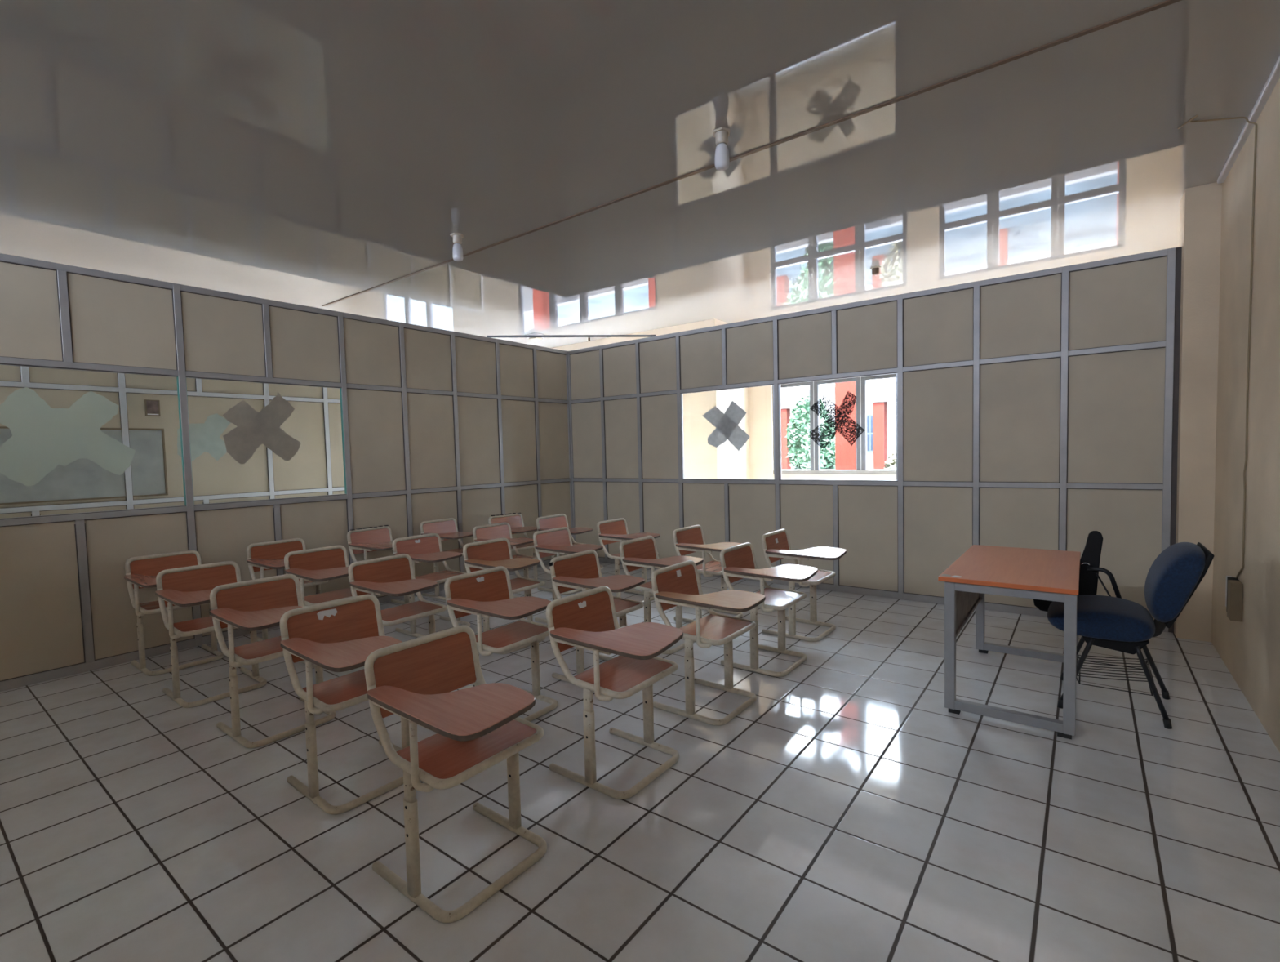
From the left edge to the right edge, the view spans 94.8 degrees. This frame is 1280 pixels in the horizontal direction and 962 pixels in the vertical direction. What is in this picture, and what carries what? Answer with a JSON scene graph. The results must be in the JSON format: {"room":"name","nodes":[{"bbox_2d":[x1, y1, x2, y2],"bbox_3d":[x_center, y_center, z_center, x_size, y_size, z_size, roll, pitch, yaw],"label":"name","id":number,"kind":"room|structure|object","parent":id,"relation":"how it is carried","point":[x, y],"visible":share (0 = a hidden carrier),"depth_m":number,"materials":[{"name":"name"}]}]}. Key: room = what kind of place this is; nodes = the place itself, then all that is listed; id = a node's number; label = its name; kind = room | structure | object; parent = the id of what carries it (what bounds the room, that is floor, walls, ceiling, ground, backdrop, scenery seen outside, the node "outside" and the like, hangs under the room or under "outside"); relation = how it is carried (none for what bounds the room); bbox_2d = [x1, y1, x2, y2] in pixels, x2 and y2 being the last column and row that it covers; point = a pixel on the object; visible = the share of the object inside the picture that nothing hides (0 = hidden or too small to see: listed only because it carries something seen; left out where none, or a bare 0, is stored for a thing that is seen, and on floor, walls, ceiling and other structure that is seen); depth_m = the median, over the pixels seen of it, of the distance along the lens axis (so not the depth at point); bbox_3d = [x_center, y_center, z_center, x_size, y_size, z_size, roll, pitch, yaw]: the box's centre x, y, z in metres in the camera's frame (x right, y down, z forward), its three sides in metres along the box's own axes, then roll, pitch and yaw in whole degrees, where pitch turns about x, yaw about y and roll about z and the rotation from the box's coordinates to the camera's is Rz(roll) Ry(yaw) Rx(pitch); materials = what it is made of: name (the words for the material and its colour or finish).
{"room":"classroom","nodes":[
{"label":"classroom","id":0,"kind":"room"},
{"bbox_2d":[0,364,344,518],"bbox_3d":[-4.783,-0.150,6.126,0.050,2.960,7.980,1,4,37],"label":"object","id":1,"kind":"structure","parent":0,"point":[317,468],"depth_m":6.29,"materials":[{"name":"metal"}]},
{"bbox_2d":[0,426,168,505],"bbox_3d":[-5.317,-0.152,5.396,0.016,0.680,1.555,1,4,37],"label":"notice board","id":2,"kind":"object","parent":1,"relation":"attached to","point":[82,478],"visible":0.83,"depth_m":5.61,"materials":[{"name":"grey"}]},
{"bbox_2d":[144,399,160,416],"bbox_3d":[-4.910,-0.736,5.925,0.014,0.163,0.122,1,4,37],"label":"framed picture","id":3,"kind":"object","parent":1,"relation":"attached to","point":[152,407],"visible":1,"depth_m":5.92,"materials":[{"name":"white paper"}]},
{"bbox_2d":[146,400,159,413],"bbox_3d":[-4.906,-0.743,5.922,0.004,0.126,0.092,1,4,37],"label":"print","id":4,"kind":"object","parent":3,"relation":"on","point":[152,406],"depth_m":5.92},
{"bbox_2d":[177,413,231,461],"bbox_3d":[-4.647,-0.468,6.285,0.001,0.516,0.496,1,4,37],"label":"cross","id":5,"kind":"object","parent":1,"relation":"attached to","point":[204,437],"visible":0.81,"depth_m":6.31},
{"bbox_2d":[0,253,573,691],"bbox_3d":[-3.438,-0.137,5.190,0.050,2.960,8.114,1,4,37],"label":"wall","id":6,"kind":"structure","parent":0,"point":[438,424],"depth_m":5.22,"materials":[{"name":"grey metal"}]},
{"bbox_2d":[0,364,186,519],"bbox_3d":[-4.115,-0.288,4.294,0.024,1.062,1.264,1,4,37],"label":"window","id":7,"kind":"structure","parent":6,"relation":"in","point":[177,380],"depth_m":4.70,"materials":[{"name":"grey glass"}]},
{"bbox_2d":[0,386,135,485],"bbox_3d":[-4.155,-0.318,4.234,0.001,0.689,0.802,1,4,37],"label":"cross","id":8,"kind":"object","parent":7,"relation":"attached to","point":[44,437],"visible":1,"depth_m":4.19,"materials":[{"name":"white paper"}]},
{"bbox_2d":[186,377,346,505],"bbox_3d":[-3.325,-0.359,5.336,0.024,1.062,1.267,1,4,37],"label":"window","id":9,"kind":"structure","parent":6,"relation":"in","point":[340,394],"depth_m":5.70,"materials":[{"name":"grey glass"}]},
{"bbox_2d":[222,391,301,463],"bbox_3d":[-3.372,-0.482,5.262,0.003,0.652,0.628,1,4,37],"label":"cross","id":10,"kind":"object","parent":9,"relation":"attached to","point":[254,428],"visible":1,"depth_m":5.23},
{"bbox_2d":[551,318,722,478],"bbox_3d":[-2.686,-0.647,11.233,9.570,3.340,0.150,1,4,37],"label":"wall","id":11,"kind":"structure","parent":0,"point":[702,460],"depth_m":8.47,"materials":[{"name":"beige paint"}]},
{"bbox_2d":[0,0,1279,347],"bbox_3d":[-3.259,-2.150,6.315,14.970,0.180,10.700,1,4,37],"label":"ceiling","id":12,"kind":"structure","parent":0,"point":[316,153],"depth_m":3.48,"materials":[{"name":"grey paint"}]},
{"bbox_2d":[450,232,463,261],"bbox_3d":[-1.508,-1.926,4.865,0.109,0.212,0.095,1,4,37],"label":"ceiling lamp","id":13,"kind":"object","parent":12,"relation":"attached to","point":[457,251],"visible":1,"depth_m":4.83,"materials":[{"name":"plastic"}]},
{"bbox_2d":[526,333,543,340],"bbox_3d":[-1.598,-2.197,8.982,0.220,0.075,0.180,1,4,37],"label":"ceiling lamp","id":14,"kind":"object","parent":12,"relation":"attached to","point":[532,334],"visible":0.82,"depth_m":8.93,"materials":[{"name":"ceramic"}]},
{"bbox_2d":[713,126,729,170],"bbox_3d":[0.472,-1.902,3.390,0.109,0.212,0.095,1,4,37],"label":"ceiling lamp","id":15,"kind":"object","parent":12,"relation":"attached to","point":[722,160],"visible":1,"depth_m":3.36,"materials":[{"name":"plastic"}]},
{"bbox_2d":[321,0,1182,306],"bbox_3d":[-0.593,-2.039,4.588,7.973,0.011,0.028,1,4,37],"label":"cable","id":16,"kind":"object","parent":12,"relation":"attached to","point":[1166,2],"depth_m":3.23,"materials":[{"name":"black plastic"}]},
{"bbox_2d":[870,265,880,275],"bbox_3d":[2.415,-2.152,6.030,0.109,0.072,0.095,1,4,37],"label":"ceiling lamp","id":17,"kind":"object","parent":12,"relation":"attached to","point":[875,269],"visible":1,"depth_m":6.00,"materials":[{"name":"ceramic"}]},
{"bbox_2d":[0,561,1279,961],"bbox_3d":[-3.186,1.336,6.468,14.970,0.120,10.650,1,4,37],"label":"floor","id":18,"kind":"structure","parent":0,"point":[844,814],"depth_m":2.45,"materials":[{"name":"tile"}]},
{"bbox_2d":[124,550,223,675],"bbox_3d":[-3.481,0.977,4.429,0.627,0.815,0.500,1,4,37],"label":"chair","id":19,"kind":"object","parent":18,"relation":"on","point":[141,571],"visible":0.72,"depth_m":4.42,"materials":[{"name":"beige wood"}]},
{"bbox_2d":[155,560,266,707],"bbox_3d":[-2.787,0.987,3.864,0.627,0.815,0.500,1,4,38],"label":"chair","id":20,"kind":"object","parent":18,"relation":"on","point":[191,585],"visible":0.8,"depth_m":3.85,"materials":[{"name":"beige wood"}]},
{"bbox_2d":[209,573,335,747],"bbox_3d":[-2.042,0.995,3.331,0.627,0.815,0.500,1,4,37],"label":"chair","id":21,"kind":"object","parent":18,"relation":"on","point":[257,604],"visible":0.68,"depth_m":3.29,"materials":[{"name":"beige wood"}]},
{"bbox_2d":[246,537,328,640],"bbox_3d":[-2.954,0.934,5.008,0.627,0.815,0.500,1,4,36],"label":"chair","id":22,"kind":"object","parent":18,"relation":"on","point":[262,556],"visible":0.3,"depth_m":5.05,"materials":[{"name":"brown wood"}]},
{"bbox_2d":[284,545,352,667],"bbox_3d":[-2.332,0.944,4.496,0.627,0.815,0.500,1,4,38],"label":"chair","id":23,"kind":"object","parent":18,"relation":"on","point":[328,562],"visible":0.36,"depth_m":4.53,"materials":[{"name":"brown wood"}]},
{"bbox_2d":[280,594,409,813],"bbox_3d":[-1.286,1.006,2.731,0.627,0.815,0.500,1,4,38],"label":"chair","id":24,"kind":"object","parent":18,"relation":"on","point":[340,635],"visible":0.75,"depth_m":2.68,"materials":[{"name":"brown wood"}]},
{"bbox_2d":[346,524,408,604],"bbox_3d":[-2.492,0.881,5.807,0.629,0.819,0.500,0,3,34],"label":"chair","id":25,"kind":"object","parent":18,"relation":"on","point":[364,540],"visible":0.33,"depth_m":5.87,"materials":[{"name":"brown wood"}]},
{"bbox_2d":[347,553,447,634],"bbox_3d":[-1.586,0.951,3.989,0.627,0.815,0.500,1,4,36],"label":"chair","id":26,"kind":"object","parent":18,"relation":"on","point":[393,575],"visible":0.58,"depth_m":4.01,"materials":[{"name":"brown wood"}]},
{"bbox_2d":[392,533,470,637],"bbox_3d":[-1.763,0.899,5.112,0.627,0.815,0.500,1,4,37],"label":"chair","id":27,"kind":"object","parent":18,"relation":"on","point":[427,548],"visible":0.56,"depth_m":5.15,"materials":[{"name":"brown wood"}]},
{"bbox_2d":[419,517,473,599],"bbox_3d":[-2.009,0.841,6.416,0.627,0.815,0.500,1,4,35],"label":"chair","id":28,"kind":"object","parent":18,"relation":"on","point":[446,528],"visible":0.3,"depth_m":6.45,"materials":[{"name":"brown wood"}]},
{"bbox_2d":[364,624,546,922],"bbox_3d":[-0.611,1.019,2.133,0.627,0.815,0.500,1,4,37],"label":"chair","id":29,"kind":"object","parent":18,"relation":"on","point":[480,726],"visible":1,"depth_m":2.07,"materials":[{"name":"brown wood"}]},
{"bbox_2d":[444,565,557,721],"bbox_3d":[-0.748,0.959,3.415,0.627,0.815,0.500,1,4,37],"label":"chair","id":30,"kind":"object","parent":18,"relation":"on","point":[486,593],"visible":0.73,"depth_m":3.42,"materials":[{"name":"brown wood"}]},
{"bbox_2d":[462,537,545,653],"bbox_3d":[-1.028,0.902,4.699,0.627,0.815,0.500,1,4,37],"label":"chair","id":31,"kind":"object","parent":18,"relation":"on","point":[489,553],"visible":0.58,"depth_m":4.73,"materials":[{"name":"brown wood"}]},
{"bbox_2d":[472,522,537,597],"bbox_3d":[-1.276,0.851,5.845,0.627,0.815,0.500,1,4,37],"label":"chair","id":32,"kind":"object","parent":18,"relation":"on","point":[495,531],"visible":0.46,"depth_m":5.98,"materials":[{"name":"brown wood"}]},
{"bbox_2d":[488,512,545,584],"bbox_3d":[-1.368,0.804,6.761,0.630,0.821,0.500,1,4,43],"label":"chair","id":33,"kind":"object","parent":18,"relation":"on","point":[515,520],"visible":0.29,"depth_m":6.90,"materials":[{"name":"brown wood"}]},
{"bbox_2d":[536,513,592,594],"bbox_3d":[-0.770,0.803,6.552,0.627,0.815,0.500,1,4,37],"label":"chair","id":34,"kind":"object","parent":18,"relation":"on","point":[550,522],"visible":0.38,"depth_m":6.61,"materials":[{"name":"brown wood"}]},
{"bbox_2d":[533,526,603,622],"bbox_3d":[-0.584,0.859,5.334,0.627,0.815,0.500,1,4,37],"label":"chair","id":35,"kind":"object","parent":18,"relation":"on","point":[553,541],"visible":0.47,"depth_m":5.32,"materials":[{"name":"brown wood"}]},
{"bbox_2d":[548,549,644,682],"bbox_3d":[-0.224,0.918,3.957,0.627,0.815,0.500,1,4,38],"label":"chair","id":36,"kind":"object","parent":18,"relation":"on","point":[580,570],"visible":0.49,"depth_m":3.96,"materials":[{"name":"brown wood"}]},
{"bbox_2d":[546,585,683,799],"bbox_3d":[-0.062,0.973,2.789,0.627,0.815,0.501,1,4,37],"label":"chair","id":37,"kind":"object","parent":18,"relation":"on","point":[588,620],"visible":1,"depth_m":2.72,"materials":[{"name":"brown wood"}]},
{"bbox_2d":[596,517,660,603],"bbox_3d":[-0.057,0.813,5.987,0.627,0.815,0.500,1,4,37],"label":"chair","id":38,"kind":"object","parent":18,"relation":"on","point":[611,531],"visible":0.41,"depth_m":5.98,"materials":[{"name":"brown wood"}]},
{"bbox_2d":[619,535,703,653],"bbox_3d":[0.223,0.875,4.610,0.627,0.815,0.500,1,4,36],"label":"chair","id":39,"kind":"object","parent":18,"relation":"on","point":[639,553],"visible":0.5,"depth_m":4.57,"materials":[{"name":"brown wood"}]},
{"bbox_2d":[672,524,742,622],"bbox_3d":[0.676,0.832,5.242,0.627,0.815,0.500,1,4,38],"label":"chair","id":40,"kind":"object","parent":18,"relation":"on","point":[687,540],"visible":0.68,"depth_m":5.23,"materials":[{"name":"brown wood"}]},
{"bbox_2d":[651,560,765,725],"bbox_3d":[0.449,0.927,3.453,0.627,0.815,0.500,1,4,38],"label":"chair","id":41,"kind":"object","parent":18,"relation":"on","point":[678,584],"visible":0.94,"depth_m":3.39,"materials":[{"name":"brown wood"}]},
{"bbox_2d":[720,542,817,676],"bbox_3d":[0.942,0.881,4.119,0.627,0.815,0.501,1,4,38],"label":"chair","id":42,"kind":"object","parent":18,"relation":"on","point":[738,562],"visible":0.89,"depth_m":4.05,"materials":[{"name":"brown wood"}]},
{"bbox_2d":[761,528,846,641],"bbox_3d":[1.378,0.836,4.809,0.627,0.815,0.501,1,4,38],"label":"chair","id":43,"kind":"object","parent":18,"relation":"on","point":[775,544],"visible":0.9,"depth_m":4.74,"materials":[{"name":"brown wood"}]},
{"bbox_2d":[937,544,1080,739],"bbox_3d":[2.318,0.890,3.635,0.632,0.776,1.270,1,4,37],"label":"desk","id":44,"kind":"object","parent":18,"relation":"on","point":[1049,575],"visible":0.97,"depth_m":3.30,"materials":[{"name":"orange laminate"}]},
{"bbox_2d":[1033,530,1213,728],"bbox_3d":[2.720,0.802,3.392,0.787,0.962,0.532,1,4,37],"label":"office chair","id":45,"kind":"object","parent":18,"relation":"on","point":[1119,624],"visible":0.92,"depth_m":3.22,"materials":[{"name":"blue fabric"}]},
{"bbox_2d":[1047,594,1155,641],"bbox_3d":[2.670,0.782,3.424,0.504,0.173,0.490,1,4,37],"label":"seat cushion","id":46,"kind":"object","parent":45,"relation":"on","point":[1100,618],"depth_m":3.25,"materials":[{"name":"blue fabric"}]},
{"bbox_2d":[1075,653,1154,695],"bbox_3d":[2.728,1.095,3.398,0.337,0.077,0.451,1,4,37],"label":"wire basket","id":47,"kind":"object","parent":45,"relation":"on","point":[1149,659],"depth_m":3.35,"materials":[{"name":"black metal"}]},
{"bbox_2d":[1144,542,1205,622],"bbox_3d":[2.918,0.553,3.220,0.250,0.444,0.470,1,4,37],"label":"backrest cushion","id":48,"kind":"object","parent":45,"relation":"on","point":[1175,575],"depth_m":3.06,"materials":[{"name":"blue fabric"}]},
{"bbox_2d":[720,320,750,479],"bbox_3d":[1.414,-0.631,8.844,0.150,3.340,1.000,1,4,37],"label":"wall","id":49,"kind":"structure","parent":0,"point":[735,463],"depth_m":8.76,"materials":[{"name":"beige paint"}]},
{"bbox_2d":[748,385,896,479],"bbox_3d":[3.683,-0.628,7.657,4.900,3.340,0.150,1,4,37],"label":"wall","id":50,"kind":"structure","parent":0,"point":[760,397],"depth_m":8.92,"materials":[{"name":"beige paint"}]},
{"bbox_2d":[773,373,896,474],"bbox_3d":[2.773,-1.089,8.307,1.895,1.980,0.095,1,4,37],"label":"window","id":51,"kind":"structure","parent":50,"relation":"in","point":[861,382],"depth_m":8.15,"materials":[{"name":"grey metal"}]},
{"bbox_2d":[568,247,1176,631],"bbox_3d":[1.563,-0.326,6.483,6.400,2.960,0.050,1,4,37],"label":"wall","id":52,"kind":"structure","parent":0,"point":[1035,409],"depth_m":5.51,"materials":[{"name":"grey metal"}]},
{"bbox_2d":[487,334,655,337],"bbox_3d":[-0.839,-1.805,7.334,2.084,0.026,0.026,-2,3,-6],"label":"bar","id":53,"kind":"object","parent":52,"relation":"on","point":[543,335],"visible":1,"depth_m":7.33,"materials":[{"name":"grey metal"}]},
{"bbox_2d":[680,384,775,479],"bbox_3d":[1.009,-0.545,6.888,1.235,1.062,0.024,1,4,37],"label":"window","id":54,"kind":"structure","parent":52,"relation":"in","point":[682,400],"depth_m":7.22,"materials":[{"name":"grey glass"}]},
{"bbox_2d":[702,400,750,450],"bbox_3d":[1.001,-0.638,6.882,0.629,0.586,0.003,1,4,37],"label":"cross","id":55,"kind":"object","parent":54,"relation":"attached to","point":[726,424],"visible":1,"depth_m":6.86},
{"bbox_2d":[777,373,897,480],"bbox_3d":[2.029,-0.532,6.115,1.238,1.062,0.024,1,4,37],"label":"window","id":56,"kind":"structure","parent":52,"relation":"in","point":[779,384],"depth_m":6.27,"materials":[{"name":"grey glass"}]},
{"bbox_2d":[809,391,865,447],"bbox_3d":[2.037,-0.635,6.096,0.582,0.576,0.003,1,4,37],"label":"cross","id":57,"kind":"object","parent":56,"relation":"attached to","point":[830,420],"visible":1,"depth_m":6.11,"materials":[{"name":"grey"}]},
{"bbox_2d":[1168,246,1182,632],"bbox_3d":[4.125,-0.294,4.540,0.033,2.960,0.030,1,4,37],"label":"trim","id":58,"kind":"structure","parent":52,"relation":"attached to","point":[1179,250],"depth_m":4.51,"materials":[{"name":"grey metal"}]},
{"bbox_2d":[1173,182,1222,641],"bbox_3d":[4.205,-0.482,4.454,0.194,3.340,0.290,1,4,37],"label":"wall","id":59,"kind":"structure","parent":0,"point":[1200,218],"depth_m":4.33,"materials":[{"name":"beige paint"}]},
{"bbox_2d":[1211,77,1279,752],"bbox_3d":[2.570,-0.319,2.016,0.150,3.340,10.500,1,4,37],"label":"wall","id":60,"kind":"structure","parent":0,"point":[1249,648],"depth_m":3.36,"materials":[{"name":"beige paint"}]},
{"bbox_2d":[1177,114,1257,578],"bbox_3d":[3.422,-0.729,3.464,0.490,2.708,0.176,-2,3,-5],"label":"cable","id":61,"kind":"object","parent":60,"relation":"attached to","point":[1195,116],"visible":0.99,"depth_m":3.40,"materials":[{"name":"beige plastic"}]},
{"bbox_2d":[1225,575,1243,621],"bbox_3d":[3.677,0.718,3.660,0.052,0.230,0.340,1,4,37],"label":"outlet box","id":62,"kind":"object","parent":60,"relation":"attached to","point":[1233,587],"visible":1,"depth_m":3.53,"materials":[{"name":"brown plastic"}]},
{"bbox_2d":[1217,55,1279,183],"bbox_3d":[1.728,-1.904,1.024,0.045,0.035,7.880,1,4,37],"label":"trim","id":63,"kind":"structure","parent":60,"relation":"attached to","point":[1274,76],"depth_m":3.33,"materials":[{"name":"grey metal"}]},
{"bbox_3d":[2.222,1.040,11.088,19.600,0.220,3.340,1,4,37],"label":"floor","id":64,"kind":"structure","parent":0,"visible":0},
{"bbox_2d":[835,381,856,470],"bbox_3d":[3.870,-1.217,10.938,0.370,4.220,0.370,1,4,37],"label":"column","id":65,"kind":"structure","parent":64,"relation":"on","point":[845,453],"depth_m":10.80,"materials":[{"name":"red paint"}]},
{"label":"outside","id":66,"kind":"structure","parent":0,"visible":0},
{"bbox_3d":[12.468,-0.229,34.839,100.000,0.100,53.350,1,4,37],"label":"ground","id":67,"kind":"structure","parent":66,"visible":0},
{"bbox_2d":[785,393,830,469],"bbox_3d":[4.613,-0.749,15.976,1.339,3.232,1.166,1,4,37],"label":"tree","id":68,"kind":"object","parent":67,"relation":"on","point":[799,420],"visible":0.49,"depth_m":15.80,"materials":[{"name":"green plant"}]},
{"bbox_2d":[798,416,835,469],"bbox_3d":[4.413,-0.283,14.129,1.125,2.502,1.128,-3,3,-22],"label":"tree","id":69,"kind":"object","parent":67,"relation":"on","point":[828,453],"visible":0.3,"depth_m":13.90,"materials":[{"name":"green plant"}]},
{"bbox_2d":[780,382,896,469],"bbox_3d":[15.687,-4.671,15.838,32.000,10.500,9.200,1,4,37],"label":"building","id":70,"kind":"structure","parent":67,"relation":"on","point":[882,413],"depth_m":17.93,"materials":[{"name":"orange paint"}]},
{"bbox_2d":[782,468,896,470],"bbox_3d":[3.103,0.408,12.569,20.000,1.310,0.150,1,4,37],"label":"wall","id":71,"kind":"structure","parent":67,"relation":"on","point":[879,468],"depth_m":11.97,"materials":[{"name":"paint"}]},
{"bbox_2d":[883,451,896,468],"bbox_3d":[7.149,-0.033,15.829,1.290,1.775,1.087,1,4,37],"label":"shrub","id":72,"kind":"object","parent":67,"relation":"on","point":[890,464],"visible":0.06,"depth_m":15.86,"materials":[{"name":"green plant"}]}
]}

